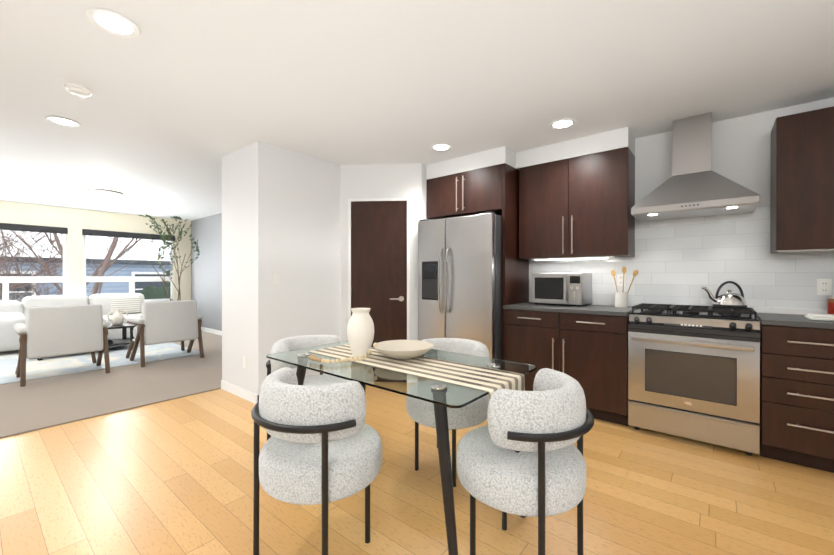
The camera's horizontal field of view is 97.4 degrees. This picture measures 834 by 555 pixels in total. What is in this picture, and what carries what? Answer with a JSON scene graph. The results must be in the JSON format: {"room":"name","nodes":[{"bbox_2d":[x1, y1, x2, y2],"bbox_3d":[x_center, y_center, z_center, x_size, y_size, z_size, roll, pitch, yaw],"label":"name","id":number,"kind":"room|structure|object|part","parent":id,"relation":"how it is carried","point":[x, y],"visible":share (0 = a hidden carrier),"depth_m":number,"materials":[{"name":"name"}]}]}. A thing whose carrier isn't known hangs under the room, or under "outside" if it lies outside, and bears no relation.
{"room":"dining room and kitchen","nodes":[
{"label":"dining room and kitchen","id":0,"kind":"room"},
{"bbox_2d":[0,201,190,300],"bbox_3d":[-6.998,-0.054,6.251,0.150,2.470,5.900,0,0,39],"label":"wall","id":1,"kind":"structure","parent":0,"point":[75,222],"depth_m":6.93,"materials":[{"name":"beige paint"}]},
{"bbox_2d":[0,231,66,301],"bbox_3d":[-6.980,-0.171,6.213,0.135,1.495,1.545,0,0,39],"label":"window","id":2,"kind":"structure","parent":1,"relation":"in","point":[5,281],"depth_m":6.47,"materials":[{"name":"plastic"}]},
{"bbox_2d":[0,223,67,233],"bbox_3d":[-6.951,-0.860,6.187,0.070,0.113,1.525,0,0,39],"label":"window blind","id":3,"kind":"object","parent":1,"relation":"attached to","point":[30,228],"visible":0.94,"depth_m":6.42,"materials":[{"name":"grey fabric"}]},
{"bbox_2d":[83,235,173,301],"bbox_3d":[-5.884,-0.175,7.555,0.135,1.495,1.550,0,0,39],"label":"window","id":4,"kind":"structure","parent":1,"relation":"in","point":[131,280],"depth_m":7.53,"materials":[{"name":"plastic"}]},
{"bbox_2d":[82,229,174,240],"bbox_3d":[-5.855,-0.864,7.529,0.070,0.113,1.530,0,0,39],"label":"window blind","id":5,"kind":"object","parent":4,"relation":"attached to","point":[89,232],"visible":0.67,"depth_m":7.37,"materials":[{"name":"grey fabric"}]},
{"bbox_2d":[0,331,221,438],"bbox_3d":[-4.984,1.230,4.610,5.350,0.112,5.900,0,0,39],"label":"floor carpet","id":6,"kind":"object","parent":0,"point":[37,404],"depth_m":3.85,"materials":[{"name":"grey carpet"}]},
{"bbox_2d":[13,304,109,386],"bbox_3d":[-4.318,0.754,4.465,0.807,0.850,0.790,0,0,39],"label":"armchair","id":7,"kind":"object","parent":6,"relation":"on","point":[48,331],"visible":0.98,"depth_m":4.23,"materials":[{"name":"white fabric"}]},
{"bbox_2d":[0,338,199,384],"bbox_3d":[-5.435,1.167,4.991,2.570,0.012,3.720,0,0,39],"label":"rug","id":8,"kind":"object","parent":6,"relation":"on","point":[58,365],"visible":0.62,"depth_m":5.08,"materials":[{"name":"white fabric"}]},
{"bbox_2d":[0,293,143,351],"bbox_3d":[-5.923,0.738,6.486,1.080,0.835,2.420,0,0,39],"label":"sofa","id":9,"kind":"object","parent":8,"relation":"on","point":[12,312],"visible":0.4,"depth_m":6.42,"materials":[{"name":"white fabric"}]},
{"bbox_2d":[37,323,135,360],"bbox_3d":[-5.143,0.968,5.695,0.570,0.379,1.140,0,0,39],"label":"coffee table","id":10,"kind":"object","parent":8,"relation":"on","point":[124,340],"visible":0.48,"depth_m":5.93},
{"bbox_2d":[107,309,127,324],"bbox_3d":[-4.908,0.645,6.005,0.160,0.262,0.276,0,0,39],"label":"sculptural vase","id":11,"kind":"object","parent":10,"relation":"on","point":[118,318],"visible":0.96,"depth_m":5.96,"materials":[{"name":"ceramic"}]},
{"bbox_2d":[125,300,203,366],"bbox_3d":[-3.649,0.752,5.300,0.807,0.850,0.790,0,0,39],"label":"armchair","id":12,"kind":"object","parent":6,"relation":"on","point":[159,322],"visible":0.96,"depth_m":5.06,"materials":[{"name":"white fabric"}]},
{"bbox_2d":[139,214,199,300],"bbox_3d":[-5.080,-0.053,7.536,1.073,2.434,1.073,0,0,39],"label":"plant","id":13,"kind":"object","parent":6,"relation":"on","point":[162,238],"visible":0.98,"depth_m":7.64,"materials":[{"name":"green plant"}]},
{"bbox_2d":[191,213,221,330],"bbox_3d":[-3.107,-0.055,6.785,5.200,2.470,0.150,0,0,39],"label":"wall","id":14,"kind":"structure","parent":0,"point":[206,277],"depth_m":7.76,"materials":[{"name":"white paint"}]},
{"bbox_2d":[201,327,221,335],"bbox_3d":[-3.155,1.123,6.723,5.149,0.090,0.011,0,0,39],"label":"baseboard","id":15,"kind":"structure","parent":14,"relation":"attached to","point":[213,331],"depth_m":7.64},
{"bbox_2d":[222,141,431,394],"bbox_3d":[-0.760,-0.048,4.332,1.540,2.470,2.320,0,0,39],"label":"wall block","id":16,"kind":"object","parent":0,"point":[284,213],"visible":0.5,"depth_m":3.77,"materials":[{"name":"white paint"}]},
{"bbox_2d":[221,380,255,403],"bbox_3d":[-1.795,1.144,3.676,0.771,0.090,0.012,0,0,39],"label":"baseboard","id":17,"kind":"structure","parent":16,"relation":"attached to","point":[252,397],"depth_m":3.65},
{"bbox_2d":[243,356,246,368],"bbox_3d":[-1.690,0.832,3.591,0.070,0.115,0.008,0,0,39],"label":"outlet","id":18,"kind":"object","parent":16,"relation":"attached to","point":[244,362],"visible":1,"depth_m":3.58,"materials":[{"name":"white plastic"}]},
{"bbox_2d":[273,273,279,284],"bbox_3d":[-1.368,0.017,3.564,0.009,0.115,0.070,0,0,39],"label":"light switch","id":19,"kind":"object","parent":16,"relation":"attached to","point":[276,278],"visible":1,"depth_m":3.56,"materials":[{"name":"white plastic"}]},
{"bbox_2d":[348,198,409,380],"bbox_3d":[-0.430,0.149,4.130,0.588,2.078,0.422,0,0,39],"label":"pantry door","id":20,"kind":"structure","parent":16,"relation":"attached to","point":[379,257],"depth_m":4.12,"materials":[{"name":"brown wood"}]},
{"bbox_2d":[0,385,833,554],"bbox_3d":[-0.222,1.247,1.153,6.400,0.100,6.570,0,0,39],"label":"floor","id":21,"kind":"structure","parent":0,"point":[173,477],"depth_m":1.97,"materials":[{"name":"brown wood"}]},
{"bbox_2d":[266,335,348,439],"bbox_3d":[-0.702,0.804,2.435,0.548,0.779,0.546,0,0,39],"label":"dining chair","id":22,"kind":"object","parent":21,"relation":"on","point":[293,343],"visible":0.21,"depth_m":2.50,"materials":[{"name":"grey fabric"}]},
{"bbox_2d":[251,367,381,554],"bbox_3d":[-0.421,0.806,1.601,0.546,0.779,0.548,0,0,32],"label":"dining chair","id":23,"kind":"object","parent":21,"relation":"on","point":[322,445],"visible":1,"depth_m":1.40,"materials":[{"name":"grey fabric"}]},
{"bbox_2d":[266,340,536,554],"bbox_3d":[-0.130,0.814,1.968,1.310,0.761,0.750,0,0,39],"label":"dining table","id":24,"kind":"object","parent":21,"relation":"on","point":[441,396],"visible":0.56,"depth_m":1.55,"materials":[{"name":"clear glass"}]},
{"bbox_2d":[308,344,524,400],"bbox_3d":[-0.079,0.517,1.925,1.202,0.152,0.330,0,0,39],"label":"table runner","id":25,"kind":"object","parent":24,"relation":"on","point":[490,381],"visible":0.65,"depth_m":1.74,"materials":[{"name":"beige fabric"}]},
{"bbox_2d":[309,342,377,363],"bbox_3d":[-0.387,0.392,1.932,0.273,0.096,0.245,0,0,39],"label":"bead garland","id":26,"kind":"object","parent":25,"relation":"on","point":[312,357],"visible":1,"depth_m":1.90,"materials":[{"name":"brown wood"}]},
{"bbox_2d":[347,308,373,356],"bbox_3d":[-0.319,0.308,2.075,0.155,0.263,0.155,0,0,39],"label":"vase","id":27,"kind":"object","parent":25,"relation":"on","point":[360,330],"visible":0.94,"depth_m":2.02,"materials":[{"name":"white ceramic"}]},
{"bbox_2d":[374,340,432,359],"bbox_3d":[-0.074,0.405,2.014,0.330,0.070,0.330,0,0,39],"label":"bowl","id":28,"kind":"object","parent":25,"relation":"on","point":[402,349],"visible":1,"depth_m":2.06,"materials":[{"name":"beige ceramic"}]},
{"bbox_2d":[406,338,489,486],"bbox_3d":[0.202,0.804,2.303,0.546,0.779,0.548,0,0,39],"label":"dining chair","id":29,"kind":"object","parent":21,"relation":"on","point":[473,414],"visible":0.35,"depth_m":2.12,"materials":[{"name":"grey fabric"}]},
{"bbox_2d":[418,211,501,359],"bbox_3d":[0.575,0.281,3.986,0.898,1.815,0.830,0,0,39],"label":"fridge","id":30,"kind":"object","parent":21,"relation":"on","point":[460,277],"visible":0.71,"depth_m":3.63,"materials":[{"name":"metal"}]},
{"bbox_2d":[456,368,593,554],"bbox_3d":[0.438,0.806,1.536,0.548,0.779,0.546,0,0,41],"label":"dining chair","id":31,"kind":"object","parent":21,"relation":"on","point":[543,426],"visible":1,"depth_m":1.33,"materials":[{"name":"grey fabric"}]},
{"bbox_2d":[503,310,628,425],"bbox_3d":[1.437,0.746,3.439,1.043,0.883,0.611,0,0,39],"label":"base cabinet","id":32,"kind":"object","parent":21,"relation":"on","point":[592,349],"depth_m":3.08,"materials":[{"name":"brown wood"}]},
{"bbox_2d":[503,302,636,317],"bbox_3d":[1.431,0.286,3.429,1.050,0.034,0.631,0,0,39],"label":"countertop","id":33,"kind":"structure","parent":32,"relation":"on","point":[616,312],"depth_m":3.22,"materials":[{"name":"grey stone"}]},
{"bbox_2d":[531,273,591,306],"bbox_3d":[1.406,0.111,3.586,0.480,0.313,0.378,0,0,39],"label":"microwave","id":34,"kind":"object","parent":33,"relation":"on","point":[564,288],"visible":1,"depth_m":3.45,"materials":[{"name":"silver metal"}]},
{"bbox_2d":[611,267,637,307],"bbox_3d":[1.873,0.085,3.306,0.208,0.368,0.104,0,0,39],"label":"utensil crock","id":35,"kind":"object","parent":33,"relation":"on","point":[621,299],"visible":1,"depth_m":3.29,"materials":[{"name":"white ceramic"}]},
{"bbox_2d":[628,303,760,455],"bbox_3d":[2.112,0.712,2.830,0.754,0.960,0.678,0,0,39],"label":"range","id":36,"kind":"object","parent":21,"relation":"on","point":[693,372],"visible":1,"depth_m":2.59,"materials":[{"name":"silver metal"}]},
{"bbox_2d":[701,281,746,308],"bbox_3d":[2.365,0.128,2.829,0.289,0.204,0.204,0,0,14],"label":"kettle","id":37,"kind":"object","parent":36,"relation":"on","point":[729,299],"visible":1,"depth_m":2.79,"materials":[{"name":"metal"}]},
{"bbox_2d":[758,318,833,472],"bbox_3d":[2.785,0.750,2.337,0.900,0.883,0.611,0,0,39],"label":"base cabinet","id":38,"kind":"object","parent":21,"relation":"on","point":[797,362],"depth_m":2.28,"materials":[{"name":"brown wood"}]},
{"bbox_2d":[755,310,833,329],"bbox_3d":[2.785,0.289,2.323,0.924,0.034,0.631,0,0,39],"label":"countertop","id":39,"kind":"structure","parent":38,"relation":"on","point":[764,319],"depth_m":2.32,"materials":[{"name":"grey stone"}]},
{"bbox_2d":[804,313,833,320],"bbox_3d":[2.656,0.255,2.319,0.260,0.032,0.180,0,0,39],"label":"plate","id":40,"kind":"object","parent":39,"relation":"on","point":[821,317],"visible":1,"depth_m":2.31,"materials":[{"name":"white ceramic"}]},
{"bbox_2d":[827,296,833,313],"bbox_3d":[2.874,0.200,2.515,0.074,0.142,0.074,0,0,39],"label":"spice jar","id":41,"kind":"object","parent":39,"relation":"on","point":[830,310],"visible":0.73,"depth_m":2.51,"materials":[{"name":"red glass"}]},
{"bbox_2d":[0,0,833,220],"bbox_3d":[-2.236,-1.338,2.790,11.900,0.120,6.570,0,0,39],"label":"ceiling","id":42,"kind":"structure","parent":0,"point":[177,105],"depth_m":2.36,"materials":[{"name":"white paint"}]},
{"bbox_2d":[45,116,80,126],"bbox_3d":[-2.893,-1.274,2.998,0.216,0.008,0.216,0,0,39],"label":"recessed light","id":43,"kind":"object","parent":42,"relation":"in","point":[63,121],"visible":0.98,"depth_m":2.99,"materials":[{"name":"white plastic"}]},
{"bbox_2d":[64,83,92,96],"bbox_3d":[-2.285,-1.258,2.476,0.144,0.038,0.144,0,0,39],"label":"smoke detector","id":44,"kind":"object","parent":42,"relation":"attached to","point":[78,90],"visible":1,"depth_m":2.44,"materials":[{"name":"white plastic"}]},
{"bbox_2d":[82,188,123,198],"bbox_3d":[-4.709,-1.243,5.501,0.480,0.085,0.480,0,0,39],"label":"recessed light","id":45,"kind":"object","parent":42,"relation":"attached to","point":[103,193],"visible":1,"depth_m":5.38,"materials":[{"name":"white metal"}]},
{"bbox_2d":[85,8,140,37],"bbox_3d":[-1.517,-1.270,1.836,0.216,0.008,0.216,0,0,39],"label":"recessed light","id":46,"kind":"object","parent":42,"relation":"in","point":[113,22],"visible":1,"depth_m":1.82,"materials":[{"name":"white plastic"}]},
{"bbox_2d":[430,143,451,150],"bbox_3d":[0.239,-1.276,3.591,0.216,0.008,0.216,0,0,39],"label":"recessed light","id":47,"kind":"object","parent":42,"relation":"in","point":[441,147],"visible":1,"depth_m":3.58,"materials":[{"name":"white plastic"}]},
{"bbox_2d":[549,118,576,128],"bbox_3d":[1.211,-1.274,3.042,0.216,0.008,0.216,0,0,39],"label":"recessed light","id":48,"kind":"object","parent":42,"relation":"in","point":[564,123],"visible":1,"depth_m":3.03,"materials":[{"name":"white plastic"}]},
{"bbox_2d":[426,127,634,179],"bbox_3d":[1.058,-1.197,3.770,1.978,0.166,0.583,0,0,39],"label":"soffit","id":49,"kind":"structure","parent":0,"point":[604,141],"depth_m":3.58,"materials":[{"name":"white paint"}]},
{"bbox_2d":[607,97,833,306],"bbox_3d":[2.463,-0.044,3.101,5.010,2.470,0.150,0,0,39],"label":"wall","id":50,"kind":"structure","parent":0,"point":[741,151],"depth_m":2.93,"materials":[{"name":"white paint"}]},
{"bbox_2d":[427,163,514,221],"bbox_3d":[0.651,-0.892,4.095,0.932,0.440,0.580,0,0,39],"label":"upper cabinet","id":51,"kind":"object","parent":50,"relation":"attached to","point":[492,188],"depth_m":3.78,"materials":[{"name":"brown wood"}]},
{"bbox_2d":[515,147,634,261],"bbox_3d":[1.518,-0.639,3.542,0.973,0.942,0.341,0,0,39],"label":"upper cabinet","id":52,"kind":"object","parent":50,"relation":"attached to","point":[579,207],"depth_m":3.36,"materials":[{"name":"brown wood"}]},
{"bbox_3d":[1.446,-0.172,3.467,0.650,0.008,0.030,0,0,39],"label":"under-cabinet light strip","id":53,"kind":"part","parent":52,"relation":"part of","materials":[{"name":"white plastic"}]},
{"bbox_2d":[529,205,833,308],"bbox_3d":[2.287,-0.142,3.144,2.737,0.824,0.006,0,0,39],"label":"tile backsplash","id":54,"kind":"structure","parent":50,"relation":"attached to","point":[681,261],"depth_m":3.04,"materials":[{"name":"white tile"}]},
{"bbox_2d":[617,274,625,285],"bbox_3d":[1.917,0.025,3.437,0.072,0.116,0.008,0,0,39],"label":"outlet","id":55,"kind":"object","parent":54,"relation":"attached to","point":[619,279],"visible":0.94,"depth_m":3.44,"materials":[{"name":"plastic"}]},
{"bbox_2d":[817,279,831,294],"bbox_3d":[2.916,0.067,2.621,0.072,0.116,0.008,0,0,39],"label":"outlet","id":56,"kind":"object","parent":54,"relation":"attached to","point":[824,286],"visible":1,"depth_m":2.62,"materials":[{"name":"plastic"}]},
{"bbox_2d":[631,112,759,220],"bbox_3d":[2.178,-0.889,2.906,0.762,0.775,0.496,0,0,39],"label":"range hood","id":57,"kind":"object","parent":50,"relation":"attached to","point":[694,185],"visible":1,"depth_m":2.85,"materials":[{"name":"silver metal"}]},
{"bbox_2d":[770,106,833,252],"bbox_3d":[2.778,-0.647,2.513,0.480,0.920,0.341,0,0,39],"label":"upper cabinet","id":58,"kind":"object","parent":50,"relation":"attached to","point":[802,144],"depth_m":2.45,"materials":[{"name":"brown wood"}]},
{"label":"outside","id":59,"kind":"structure","parent":0,"visible":0},
{"bbox_3d":[-19.623,7.242,19.230,35.100,0.200,55.000,0,0,39],"label":"ground","id":60,"kind":"structure","parent":59,"visible":0},
{"bbox_2d":[0,230,89,301],"bbox_3d":[-13.307,0.488,8.805,8.726,13.450,9.676,0,0,39],"label":"tree","id":61,"kind":"object","parent":60,"relation":"on","point":[17,256],"depth_m":11.77,"materials":[{"name":"brown plant"}]},
{"bbox_2d":[0,230,109,299],"bbox_3d":[-11.655,1.351,10.732,8.781,11.694,8.157,0,0,39],"label":"tree","id":62,"kind":"object","parent":60,"relation":"on","point":[4,251],"depth_m":10.81,"materials":[{"name":"plant"}]},
{"bbox_2d":[0,230,152,301],"bbox_3d":[-8.172,0.148,12.354,7.317,14.130,11.969,0,0,39],"label":"tree","id":63,"kind":"object","parent":60,"relation":"on","point":[103,265],"depth_m":10.47,"materials":[{"name":"brown plant"}]},
{"bbox_2d":[0,256,169,302],"bbox_3d":[-17.506,3.170,18.135,8.750,7.950,19.000,0,0,39],"label":"house","id":64,"kind":"structure","parent":60,"relation":"on","point":[112,286],"depth_m":16.32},
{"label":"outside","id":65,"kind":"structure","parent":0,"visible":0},
{"bbox_2d":[140,270,170,298],"bbox_3d":[-6.561,1.847,9.890,2.832,4.492,3.662,0,0,39],"label":"bush","id":66,"kind":"object","parent":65,"point":[160,294],"depth_m":9.30,"materials":[{"name":"green plant"}]}
]}

